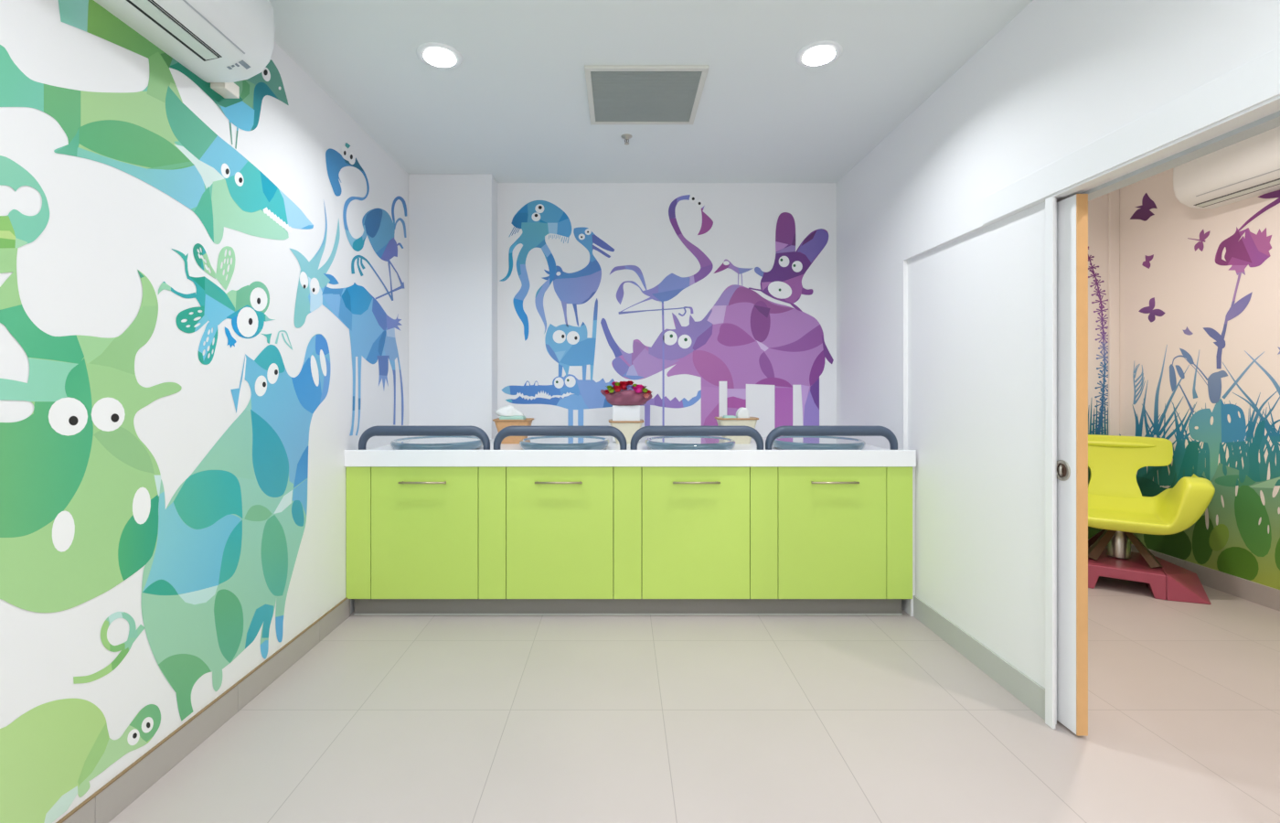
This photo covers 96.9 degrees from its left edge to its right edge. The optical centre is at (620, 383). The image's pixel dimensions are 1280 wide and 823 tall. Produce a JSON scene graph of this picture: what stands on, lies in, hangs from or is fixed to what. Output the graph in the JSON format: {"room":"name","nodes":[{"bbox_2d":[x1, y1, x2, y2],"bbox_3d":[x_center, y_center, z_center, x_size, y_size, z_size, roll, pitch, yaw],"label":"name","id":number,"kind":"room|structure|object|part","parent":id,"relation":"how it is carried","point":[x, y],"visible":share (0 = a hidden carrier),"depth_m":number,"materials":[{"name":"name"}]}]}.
{"room":"baby changing room","nodes":[
{"label":"baby changing room","id":0,"kind":"room"},
{"bbox_2d":[0,0,408,822],"bbox_3d":[-1.555,-0.105,1.252,0.100,2.770,6.105,0,0,0],"label":"wall","id":1,"kind":"structure","parent":0,"point":[80,276],"depth_m":1.90,"materials":[{"name":"white paint"}]},
{"bbox_2d":[0,155,49,247],"bbox_3d":[-1.504,-0.418,1.341,0.001,0.275,0.302,0,0,0],"label":"print","id":2,"kind":"object","parent":1,"relation":"attached to","point":[17,229],"visible":1,"depth_m":1.42},
{"bbox_2d":[0,698,160,822],"bbox_3d":[-1.503,0.957,1.522,0.001,0.408,0.664,0,0,0],"label":"print","id":3,"kind":"object","parent":1,"relation":"attached to","point":[50,753],"visible":1,"depth_m":1.51},
{"bbox_2d":[0,247,181,612],"bbox_3d":[-1.503,0.128,1.565,0.001,0.970,0.751,0,0,0],"label":"cow wall decal","id":4,"kind":"object","parent":1,"relation":"attached to","point":[80,488],"visible":1,"depth_m":1.56},
{"bbox_2d":[0,0,313,244],"bbox_3d":[-1.504,-0.824,1.984,0.001,0.606,1.587,0,0,0],"label":"crocodile wall decal","id":5,"kind":"object","parent":1,"relation":"attached to","point":[149,134],"visible":1,"depth_m":1.84},
{"bbox_2d":[93,0,274,82],"bbox_3d":[-1.380,-1.244,1.613,0.250,0.301,0.925,0,0,0],"label":"air conditioner","id":6,"kind":"object","parent":1,"relation":"attached to","point":[216,40],"visible":1,"depth_m":1.85,"materials":[{"name":"white plastic"}]},
{"bbox_2d":[126,0,222,61],"bbox_3d":[-1.381,-1.101,1.590,0.060,0.015,0.660,0,0,0],"label":"outlet","id":7,"kind":"object","parent":6,"relation":"attached to","point":[157,13],"depth_m":1.76,"materials":[{"name":"white plastic"}]},
{"bbox_2d":[55,597,347,822],"bbox_3d":[-1.499,1.170,0.715,0.012,0.004,4.830,0,0,0],"label":"trim","id":8,"kind":"structure","parent":1,"relation":"attached to","point":[178,729],"depth_m":1.92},
{"bbox_2d":[73,333,330,721],"bbox_3d":[-1.504,0.456,2.247,0.001,1.413,1.380,0,0,0],"label":"pig wall decal","id":9,"kind":"object","parent":1,"relation":"attached to","point":[229,537],"visible":1,"depth_m":2.21},
{"bbox_2d":[62,598,350,822],"bbox_3d":[-1.500,1.226,0.715,0.011,0.108,4.828,0,0,0],"label":"baseboard","id":10,"kind":"structure","parent":1,"relation":"attached to","point":[122,792],"depth_m":1.99,"materials":[{"name":"grey tile"}]},
{"bbox_2d":[210,82,239,98],"bbox_3d":[-1.477,-1.107,2.115,0.056,0.046,0.080,0,0,0],"label":"pipe trunking","id":11,"kind":"object","parent":1,"relation":"attached to","point":[226,90],"visible":0.74,"depth_m":2.11,"materials":[{"name":"beige plastic"}]},
{"bbox_2d":[158,243,292,364],"bbox_3d":[-1.504,-0.299,2.220,0.001,0.458,0.759,0,0,0],"label":"print","id":12,"kind":"object","parent":1,"relation":"attached to","point":[246,307],"visible":1,"depth_m":2.13},
{"bbox_2d":[169,58,288,149],"bbox_3d":[-1.503,-1.158,2.227,0.001,0.477,0.680,0,0,0],"label":"print","id":13,"kind":"object","parent":1,"relation":"attached to","point":[243,112],"visible":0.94,"depth_m":2.28},
{"bbox_2d":[289,202,404,435],"bbox_3d":[-1.504,-0.323,3.249,0.001,1.235,1.355,0,0,0],"label":"print","id":14,"kind":"object","parent":1,"relation":"attached to","point":[371,330],"visible":1,"depth_m":3.20},
{"bbox_2d":[325,142,406,300],"bbox_3d":[-1.504,-0.923,3.440,0.001,0.806,1.106,0,0,0],"label":"print","id":15,"kind":"object","parent":1,"relation":"attached to","point":[378,226],"visible":1,"depth_m":3.40},
{"bbox_2d":[408,173,497,438],"bbox_3d":[-1.210,-0.105,4.112,0.591,2.770,0.185,0,0,0],"label":"wall column","id":16,"kind":"structure","parent":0,"point":[453,218],"depth_m":4.02,"materials":[{"name":"white paint"}]},
{"bbox_2d":[269,0,1032,182],"bbox_3d":[1.107,-1.540,1.272,5.425,0.100,6.145,0,0,0],"label":"ceiling","id":17,"kind":"structure","parent":0,"point":[515,109],"depth_m":2.75,"materials":[{"name":"paint"}]},
{"bbox_2d":[416,42,462,68],"bbox_3d":[-0.822,-1.486,2.573,0.202,0.008,0.202,0,0,0],"label":"recessed light","id":18,"kind":"object","parent":17,"relation":"in","point":[433,54],"visible":1,"depth_m":2.56,"materials":[{"name":"white plastic"}]},
{"bbox_2d":[620,133,632,145],"bbox_3d":[0.036,-1.467,3.410,0.068,0.046,0.068,0,0,0],"label":"sprinkler","id":19,"kind":"object","parent":17,"relation":"attached to","point":[626,136],"visible":1,"depth_m":3.40,"materials":[{"name":"metal"}]},
{"bbox_2d":[584,64,708,124],"bbox_3d":[0.121,-1.483,2.938,0.583,0.014,0.578,0,0,0],"label":"ceiling vent","id":20,"kind":"object","parent":17,"relation":"in","point":[617,94],"visible":1,"depth_m":2.88,"materials":[{"name":"grey metal"}]},
{"bbox_2d":[795,40,842,67],"bbox_3d":[0.894,-1.486,2.560,0.202,0.008,0.202,0,0,0],"label":"recessed light","id":21,"kind":"object","parent":17,"relation":"in","point":[819,53],"visible":1,"depth_m":2.55,"materials":[{"name":"white plastic"}]},
{"bbox_2d":[497,182,836,437],"bbox_3d":[0.058,-0.105,4.255,3.125,2.770,0.100,0,0,0],"label":"wall","id":22,"kind":"structure","parent":0,"point":[633,218],"depth_m":4.21,"materials":[{"name":"white paint"}]},
{"bbox_2d":[500,200,571,341],"bbox_3d":[-0.634,-0.842,4.203,0.540,1.044,0.001,0,0,0],"label":"print","id":23,"kind":"object","parent":22,"relation":"attached to","point":[537,219],"visible":1,"depth_m":4.20},
{"bbox_2d":[544,298,597,380],"bbox_3d":[-0.365,-0.332,4.204,0.390,0.615,0.001,0,0,0],"label":"print","id":24,"kind":"object","parent":22,"relation":"attached to","point":[570,346],"visible":1,"depth_m":4.20},
{"bbox_2d":[542,226,614,327],"bbox_3d":[-0.318,-0.792,4.204,0.545,0.743,0.001,0,0,0],"label":"print","id":25,"kind":"object","parent":22,"relation":"attached to","point":[578,287],"visible":1,"depth_m":4.20},
{"bbox_2d":[501,373,701,426],"bbox_3d":[-0.139,0.146,4.204,1.491,0.437,0.001,0,0,0],"label":"print","id":26,"kind":"object","parent":22,"relation":"attached to","point":[587,394],"visible":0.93,"depth_m":4.20},
{"bbox_2d":[609,194,713,426],"bbox_3d":[0.300,-0.523,4.203,0.769,1.761,0.001,0,0,0],"label":"print","id":27,"kind":"object","parent":22,"relation":"attached to","point":[672,284],"visible":1,"depth_m":4.20},
{"bbox_2d":[600,284,833,427],"bbox_3d":[0.716,-0.187,4.204,1.728,1.102,0.001,0,0,0],"label":"print","id":28,"kind":"object","parent":22,"relation":"attached to","point":[746,337],"visible":0.98,"depth_m":4.20},
{"bbox_2d":[714,259,753,285],"bbox_3d":[0.835,-0.826,4.203,0.299,0.197,0.001,0,0,0],"label":"print","id":29,"kind":"object","parent":22,"relation":"attached to","point":[726,263],"visible":1,"depth_m":4.20},
{"bbox_2d":[748,212,828,311],"bbox_3d":[1.243,-0.904,4.203,0.596,0.739,0.001,0,0,0],"label":"print","id":30,"kind":"object","parent":22,"relation":"attached to","point":[783,282],"visible":1,"depth_m":4.20},
{"bbox_2d":[108,576,1279,822],"bbox_3d":[1.107,1.330,1.272,5.425,0.100,6.145,0,0,0],"label":"floor","id":31,"kind":"structure","parent":0,"point":[388,718],"depth_m":2.10,"materials":[{"name":"tile"}]},
{"bbox_2d":[346,466,371,598],"bbox_3d":[-1.436,0.813,3.132,0.134,0.725,0.065,0,0,0],"label":"filler panel","id":32,"kind":"object","parent":31,"relation":"on","point":[358,478],"visible":0.8,"depth_m":3.10,"materials":[{"name":"green laminate"}]},
{"bbox_2d":[371,466,478,598],"bbox_3d":[-1.074,0.813,3.357,0.584,0.725,0.586,0,0,0],"label":"base cabinet","id":33,"kind":"object","parent":31,"relation":"on","point":[424,519],"visible":0.91,"depth_m":3.10,"materials":[{"name":"green laminate"}]},
{"bbox_3d":[-1.075,0.535,3.082,0.256,0.012,0.037,0,0,0],"label":"handle","id":34,"kind":"part","parent":33,"relation":"part of","materials":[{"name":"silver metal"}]},
{"bbox_2d":[344,437,916,466],"bbox_3d":[0.051,0.405,3.645,3.112,0.090,1.120,0,0,0],"label":"countertop","id":35,"kind":"structure","parent":33,"relation":"on","point":[509,454],"depth_m":3.08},
{"bbox_2d":[358,426,490,449],"bbox_3d":[-1.089,0.311,3.145,0.735,0.161,0.055,0,0,0],"label":"grab rail","id":36,"kind":"object","parent":35,"relation":"on","point":[375,431],"visible":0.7,"depth_m":3.12,"materials":[{"name":"grey metal"}]},
{"bbox_2d":[389,436,482,449],"bbox_3d":[-1.104,0.363,3.430,0.544,0.058,0.544,0,0,0],"label":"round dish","id":37,"kind":"object","parent":35,"relation":"on","point":[419,442],"visible":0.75,"depth_m":3.29,"materials":[{"name":"clear glass"}]},
{"bbox_2d":[492,417,533,443],"bbox_3d":[-0.713,0.312,3.780,0.255,0.160,0.167,0,0,0],"label":"basket","id":38,"kind":"object","parent":35,"relation":"on","point":[500,424],"visible":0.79,"depth_m":3.71,"materials":[{"name":"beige wicker"}]},
{"bbox_2d":[499,416,525,419],"bbox_3d":[-0.721,0.297,3.780,0.165,0.169,0.100,0,0,0],"label":"packet","id":39,"kind":"object","parent":38,"relation":"in","point":[500,417],"visible":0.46,"depth_m":3.73,"materials":[{"name":"teal plastic"}]},
{"bbox_2d":[495,405,523,415],"bbox_3d":[-0.738,0.175,3.779,0.187,0.075,0.096,0,0,0],"label":"tissue","id":40,"kind":"object","parent":39,"relation":"on","point":[506,410],"visible":1,"depth_m":3.75,"materials":[{"name":"white paper"}]},
{"bbox_2d":[493,426,626,449],"bbox_3d":[-0.336,0.311,3.145,0.745,0.161,0.055,0,0,0],"label":"grab rail","id":41,"kind":"object","parent":35,"relation":"on","point":[509,431],"visible":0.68,"depth_m":3.12,"materials":[{"name":"grey metal"}]},
{"bbox_2d":[519,436,609,449],"bbox_3d":[-0.340,0.363,3.430,0.544,0.058,0.544,0,0,0],"label":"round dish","id":42,"kind":"object","parent":35,"relation":"on","point":[538,442],"visible":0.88,"depth_m":3.29,"materials":[{"name":"clear glass"}]},
{"bbox_2d":[612,405,639,441],"bbox_3d":[0.037,0.261,3.800,0.184,0.241,0.100,0,0,0],"label":"flower box","id":43,"kind":"object","parent":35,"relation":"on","point":[620,412],"visible":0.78,"depth_m":3.75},
{"bbox_2d":[600,380,652,405],"bbox_3d":[0.039,0.059,3.790,0.348,0.163,0.226,0,0,0],"label":"bouquet","id":44,"kind":"object","parent":43,"relation":"on","point":[618,394],"visible":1,"depth_m":3.72,"materials":[{"name":"red plant"}]},
{"bbox_3d":[-0.021,0.032,3.715,0.078,0.040,0.075,0,0,0],"label":"flower","id":45,"kind":"part","parent":44,"relation":"part of","materials":[{"name":"red plant"}]},
{"bbox_3d":[0.018,0.009,3.750,0.109,0.056,0.105,0,0,0],"label":"flower","id":46,"kind":"part","parent":44,"relation":"part of","materials":[{"name":"red plant"}]},
{"bbox_3d":[0.116,0.031,3.741,0.110,0.056,0.107,0,0,0],"label":"flower","id":47,"kind":"part","parent":44,"relation":"part of","materials":[{"name":"pink plant"}]},
{"bbox_2d":[608,419,643,443],"bbox_3d":[0.037,0.317,3.800,0.235,0.150,0.167,0,0,0],"label":"basket","id":48,"kind":"object","parent":35,"relation":"on","point":[628,428],"visible":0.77,"depth_m":3.73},
{"bbox_2d":[644,436,735,449],"bbox_3d":[0.418,0.363,3.430,0.544,0.058,0.544,0,0,0],"label":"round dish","id":49,"kind":"object","parent":35,"relation":"on","point":[658,442],"visible":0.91,"depth_m":3.29,"materials":[{"name":"clear glass"}]},
{"bbox_2d":[629,426,763,449],"bbox_3d":[0.422,0.311,3.145,0.745,0.161,0.055,0,0,0],"label":"grab rail","id":50,"kind":"object","parent":35,"relation":"on","point":[646,431],"visible":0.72,"depth_m":3.12,"materials":[{"name":"grey metal"}]},
{"bbox_2d":[714,416,758,443],"bbox_3d":[0.771,0.307,3.780,0.273,0.169,0.167,0,0,0],"label":"basket","id":51,"kind":"object","parent":35,"relation":"on","point":[751,421],"visible":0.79,"depth_m":3.71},
{"bbox_2d":[722,415,736,417],"bbox_3d":[0.724,0.296,3.780,0.085,0.172,0.090,0,0,0],"label":"packet","id":52,"kind":"object","parent":51,"relation":"in","point":[723,416],"visible":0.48,"depth_m":3.74,"materials":[{"name":"teal plastic"}]},
{"bbox_2d":[736,407,749,417],"bbox_3d":[0.814,0.269,3.780,0.085,0.225,0.080,0,0,0],"label":"tissue box","id":53,"kind":"object","parent":51,"relation":"in","point":[741,412],"visible":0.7,"depth_m":3.74,"materials":[{"name":"white paper"}]},
{"bbox_2d":[772,436,865,449],"bbox_3d":[1.187,0.363,3.430,0.544,0.058,0.544,0,0,0],"label":"round dish","id":54,"kind":"object","parent":35,"relation":"on","point":[782,442],"visible":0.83,"depth_m":3.29,"materials":[{"name":"clear glass"}]},
{"bbox_2d":[765,426,897,449],"bbox_3d":[1.168,0.311,3.145,0.740,0.161,0.055,0,0,0],"label":"grab rail","id":55,"kind":"object","parent":35,"relation":"on","point":[781,431],"visible":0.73,"depth_m":3.12,"materials":[{"name":"grey metal"}]},
{"bbox_2d":[478,466,506,598],"bbox_3d":[-0.704,0.813,3.132,0.150,0.725,0.065,0,0,0],"label":"filler panel","id":56,"kind":"object","parent":31,"relation":"on","point":[492,480],"visible":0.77,"depth_m":3.10,"materials":[{"name":"green laminate"}]},
{"bbox_2d":[506,466,613,598],"bbox_3d":[-0.334,0.813,3.357,0.584,0.725,0.586,0,0,0],"label":"base cabinet","id":57,"kind":"object","parent":31,"relation":"on","point":[560,519],"visible":0.91,"depth_m":3.10,"materials":[{"name":"green laminate"}]},
{"bbox_3d":[-0.338,0.535,3.082,0.256,0.012,0.037,0,0,0],"label":"handle","id":58,"kind":"part","parent":57,"relation":"part of","materials":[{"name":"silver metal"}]},
{"bbox_2d":[613,466,641,598],"bbox_3d":[0.037,0.813,3.132,0.152,0.725,0.065,0,0,0],"label":"filler panel","id":59,"kind":"object","parent":31,"relation":"on","point":[627,480],"visible":0.89,"depth_m":3.10,"materials":[{"name":"green laminate"}]},
{"bbox_2d":[353,597,902,614],"bbox_3d":[0.040,1.228,3.157,3.040,0.104,0.026,0,0,0],"label":"plinth","id":60,"kind":"object","parent":31,"relation":"on","point":[362,606],"visible":0.82,"depth_m":3.15,"materials":[{"name":"laminate"}]},
{"bbox_2d":[641,466,749,598],"bbox_3d":[0.411,0.813,3.357,0.588,0.725,0.586,0,0,0],"label":"base cabinet","id":61,"kind":"object","parent":31,"relation":"on","point":[696,519],"visible":0.9,"depth_m":3.10,"materials":[{"name":"green laminate"}]},
{"bbox_3d":[0.410,0.535,3.082,0.256,0.012,0.037,0,0,0],"label":"handle","id":62,"kind":"part","parent":61,"relation":"part of","materials":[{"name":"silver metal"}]},
{"bbox_2d":[749,466,778,598],"bbox_3d":[0.784,0.813,3.132,0.150,0.725,0.065,0,0,0],"label":"filler panel","id":63,"kind":"object","parent":31,"relation":"on","point":[763,480],"visible":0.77,"depth_m":3.10,"materials":[{"name":"green laminate"}]},
{"bbox_2d":[778,466,885,598],"bbox_3d":[1.157,0.813,3.357,0.591,0.725,0.586,0,0,0],"label":"base cabinet","id":64,"kind":"object","parent":31,"relation":"on","point":[832,519],"visible":0.91,"depth_m":3.10,"materials":[{"name":"green laminate"}]},
{"bbox_3d":[1.163,0.535,3.082,0.256,0.012,0.037,0,0,0],"label":"handle","id":65,"kind":"part","parent":64,"relation":"part of","materials":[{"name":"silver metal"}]},
{"bbox_2d":[885,466,912,598],"bbox_3d":[1.526,0.813,3.132,0.140,0.725,0.065,0,0,0],"label":"filler panel","id":66,"kind":"object","parent":31,"relation":"on","point":[899,479],"visible":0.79,"depth_m":3.10,"materials":[{"name":"green laminate"}]},
{"bbox_2d":[1088,434,1215,604],"bbox_3d":[3.218,0.819,3.720,0.876,0.922,0.654,0,0,34],"label":"chair","id":67,"kind":"object","parent":31,"relation":"on","point":[1116,505],"visible":0.64,"depth_m":3.64,"materials":[{"name":"yellow plastic"}]},
{"bbox_3d":[3.250,1.002,3.700,0.180,0.235,0.180,0,0,0],"label":"post","id":68,"kind":"part","parent":67,"relation":"part of","materials":[{"name":"metal"}]},
{"bbox_3d":[3.402,0.573,3.918,0.606,0.430,0.119,0,0,35],"label":"backrest","id":69,"kind":"part","parent":67,"relation":"part of","materials":[{"name":"yellow plastic"}]},
{"bbox_3d":[3.237,0.723,3.681,0.938,0.370,0.868,0,0,0],"label":"seat","id":70,"kind":"part","parent":67,"relation":"part of","materials":[{"name":"yellow plastic"}]},
{"bbox_2d":[836,0,1279,609],"bbox_3d":[1.675,-0.105,1.252,0.150,2.770,5.905,0,0,0],"label":"wall","id":71,"kind":"structure","parent":0,"point":[1061,77],"depth_m":2.41,"materials":[{"name":"white paint"}]},
{"bbox_2d":[903,466,915,616],"bbox_3d":[1.611,0.866,3.167,0.024,0.829,0.085,0,0,0],"label":"trim","id":72,"kind":"structure","parent":71,"relation":"attached to","point":[908,603],"depth_m":3.12,"materials":[{"name":"white paint"}]},
{"bbox_2d":[907,201,1045,688],"bbox_3d":[1.632,0.290,2.675,0.016,1.980,1.070,0,0,0],"label":"sliding door","id":73,"kind":"structure","parent":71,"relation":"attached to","point":[976,299],"depth_m":2.55,"materials":[{"name":"white paint"}]},
{"bbox_2d":[913,595,1045,720],"bbox_3d":[1.619,1.222,2.647,0.011,0.115,1.003,0,0,0],"label":"baseboard","id":74,"kind":"structure","parent":71,"relation":"attached to","point":[1030,693],"depth_m":2.51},
{"bbox_2d":[1045,195,1056,728],"bbox_3d":[1.620,0.290,2.120,0.040,1.980,0.040,0,0,0],"label":"trim","id":75,"kind":"structure","parent":71,"relation":"attached to","point":[1050,202],"depth_m":2.12,"materials":[{"name":"laminate"}]},
{"bbox_2d":[1056,193,1087,735],"bbox_3d":[1.659,0.291,2.497,0.052,1.954,0.906,0,0,0],"label":"door","id":76,"kind":"structure","parent":71,"relation":"in","point":[1072,211],"depth_m":2.06,"materials":[{"name":"laminate"}]},
{"bbox_2d":[1056,463,1066,477],"bbox_3d":[1.645,0.322,2.113,0.001,0.049,0.049,0,0,0],"label":"door handle","id":77,"kind":"object","parent":76,"relation":"on","point":[1061,468],"depth_m":2.11,"materials":[{"name":"silver metal"}]},
{"bbox_3d":[1.643,0.322,2.113,0.005,0.077,0.077,0,0,0],"label":"flush pull","id":78,"kind":"part","parent":76,"relation":"part of","materials":[{"name":"metal"}]},
{"bbox_2d":[982,46,1279,224],"bbox_3d":[1.598,-0.760,0.400,0.008,0.116,4.200,0,0,0],"label":"trim","id":79,"kind":"structure","parent":71,"relation":"attached to","point":[1256,81],"depth_m":1.70,"materials":[{"name":"laminate"}]},
{"bbox_2d":[1053,96,1279,196],"bbox_3d":[1.622,-0.697,1.560,0.044,0.006,1.080,0,0,0],"label":"trim","id":80,"kind":"structure","parent":71,"relation":"attached to","point":[1274,102],"depth_m":1.64,"materials":[{"name":"laminate"}]},
{"bbox_2d":[1080,110,1279,201],"bbox_3d":[1.720,-0.693,2.115,0.064,0.014,2.190,0,0,0],"label":"trim","id":81,"kind":"structure","parent":71,"relation":"attached to","point":[1270,122],"depth_m":1.70,"materials":[{"name":"grey paint"}]},
{"bbox_2d":[1088,192,1108,434],"bbox_3d":[2.735,-0.105,4.295,1.970,2.770,0.100,0,0,0],"label":"wall","id":82,"kind":"structure","parent":0,"point":[1098,207],"depth_m":4.25,"materials":[{"name":"paint"}]},
{"bbox_2d":[1088,245,1108,434],"bbox_3d":[3.568,-0.330,4.244,0.247,1.471,0.001,0,0,0],"label":"print","id":83,"kind":"object","parent":82,"relation":"attached to","point":[1101,409],"visible":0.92,"depth_m":4.24},
{"bbox_2d":[1088,396,1108,539],"bbox_3d":[2.761,0.630,4.244,1.963,1.075,0.001,0,0,0],"label":"print","id":84,"kind":"object","parent":82,"relation":"attached to","point":[1092,531],"visible":0.09,"depth_m":4.24},
{"bbox_2d":[1108,188,1119,435],"bbox_3d":[3.683,-0.105,4.234,0.075,2.770,0.021,0,0,0],"label":"trim","id":85,"kind":"structure","parent":82,"relation":"attached to","point":[1114,197],"depth_m":4.22,"materials":[{"name":"paint"}]},
{"bbox_2d":[1120,167,1279,533],"bbox_3d":[3.770,-0.105,1.272,0.100,2.770,6.145,0,0,0],"label":"wall","id":86,"kind":"structure","parent":0,"point":[1194,292],"depth_m":3.71,"materials":[{"name":"paint"}]},
{"bbox_2d":[1132,362,1145,404],"bbox_3d":[3.719,-0.011,4.067,0.001,0.317,0.095,0,0,0],"label":"print","id":87,"kind":"object","parent":86,"relation":"attached to","point":[1136,368],"visible":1,"depth_m":4.08},
{"bbox_2d":[1130,192,1157,221],"bbox_3d":[3.719,-1.256,4.037,0.001,0.200,0.215,0,0,0],"label":"print","id":88,"kind":"object","parent":86,"relation":"attached to","point":[1143,213],"visible":1,"depth_m":4.02},
{"bbox_2d":[1141,254,1153,268],"bbox_3d":[3.719,-0.863,3.998,0.001,0.104,0.088,0,0,0],"label":"print","id":89,"kind":"object","parent":86,"relation":"attached to","point":[1146,263],"visible":1,"depth_m":4.00},
{"bbox_2d":[1138,297,1165,321],"bbox_3d":[3.719,-0.518,3.972,0.001,0.173,0.204,0,0,0],"label":"print","id":90,"kind":"object","parent":86,"relation":"attached to","point":[1149,310],"visible":1,"depth_m":3.97},
{"bbox_2d":[1183,326,1193,335],"bbox_3d":[3.719,-0.350,3.719,0.001,0.061,0.071,0,0,0],"label":"print","id":91,"kind":"object","parent":86,"relation":"attached to","point":[1186,331],"visible":1,"depth_m":3.72},
{"bbox_2d":[1169,348,1207,413],"bbox_3d":[3.719,-0.026,3.711,0.001,0.430,0.267,0,0,0],"label":"print","id":92,"kind":"object","parent":86,"relation":"attached to","point":[1172,375],"visible":1,"depth_m":3.76},
{"bbox_2d":[1187,229,1210,251],"bbox_3d":[3.719,-0.919,3.648,0.001,0.142,0.141,0,0,0],"label":"print","id":93,"kind":"object","parent":86,"relation":"attached to","point":[1200,245],"visible":1,"depth_m":3.63},
{"bbox_2d":[1120,344,1279,486],"bbox_3d":[3.719,0.239,3.204,0.001,1.018,2.632,0,0,0],"label":"print","id":94,"kind":"object","parent":86,"relation":"attached to","point":[1221,431],"visible":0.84,"depth_m":3.53},
{"bbox_2d":[1130,544,1279,611],"bbox_3d":[3.715,1.221,1.272,0.011,0.118,5.943,0,0,0],"label":"baseboard","id":95,"kind":"structure","parent":86,"relation":"attached to","point":[1264,595],"depth_m":3.44,"materials":[{"name":"grey tile"}]},
{"bbox_2d":[1130,462,1279,589],"bbox_3d":[3.719,0.828,3.071,0.001,0.679,2.367,0,0,0],"label":"print","id":96,"kind":"object","parent":86,"relation":"attached to","point":[1238,546],"visible":0.79,"depth_m":3.44},
{"bbox_2d":[1173,126,1279,208],"bbox_3d":[3.595,-1.250,3.065,0.250,0.301,1.030,0,0,0],"label":"air conditioner","id":97,"kind":"object","parent":86,"relation":"attached to","point":[1250,167],"visible":0.83,"depth_m":3.26,"materials":[{"name":"white plastic"}]},
{"bbox_2d":[1193,178,1279,207],"bbox_3d":[3.596,-1.107,3.095,0.060,0.015,0.870,0,0,0],"label":"outlet","id":98,"kind":"object","parent":97,"relation":"attached to","point":[1268,183],"depth_m":3.29,"materials":[{"name":"white plastic"}]},
{"bbox_2d":[1202,189,1279,403],"bbox_3d":[3.719,-0.489,3.375,0.001,1.222,0.497,0,0,0],"label":"print","id":99,"kind":"object","parent":86,"relation":"attached to","point":[1253,250],"visible":1,"depth_m":3.41}
]}

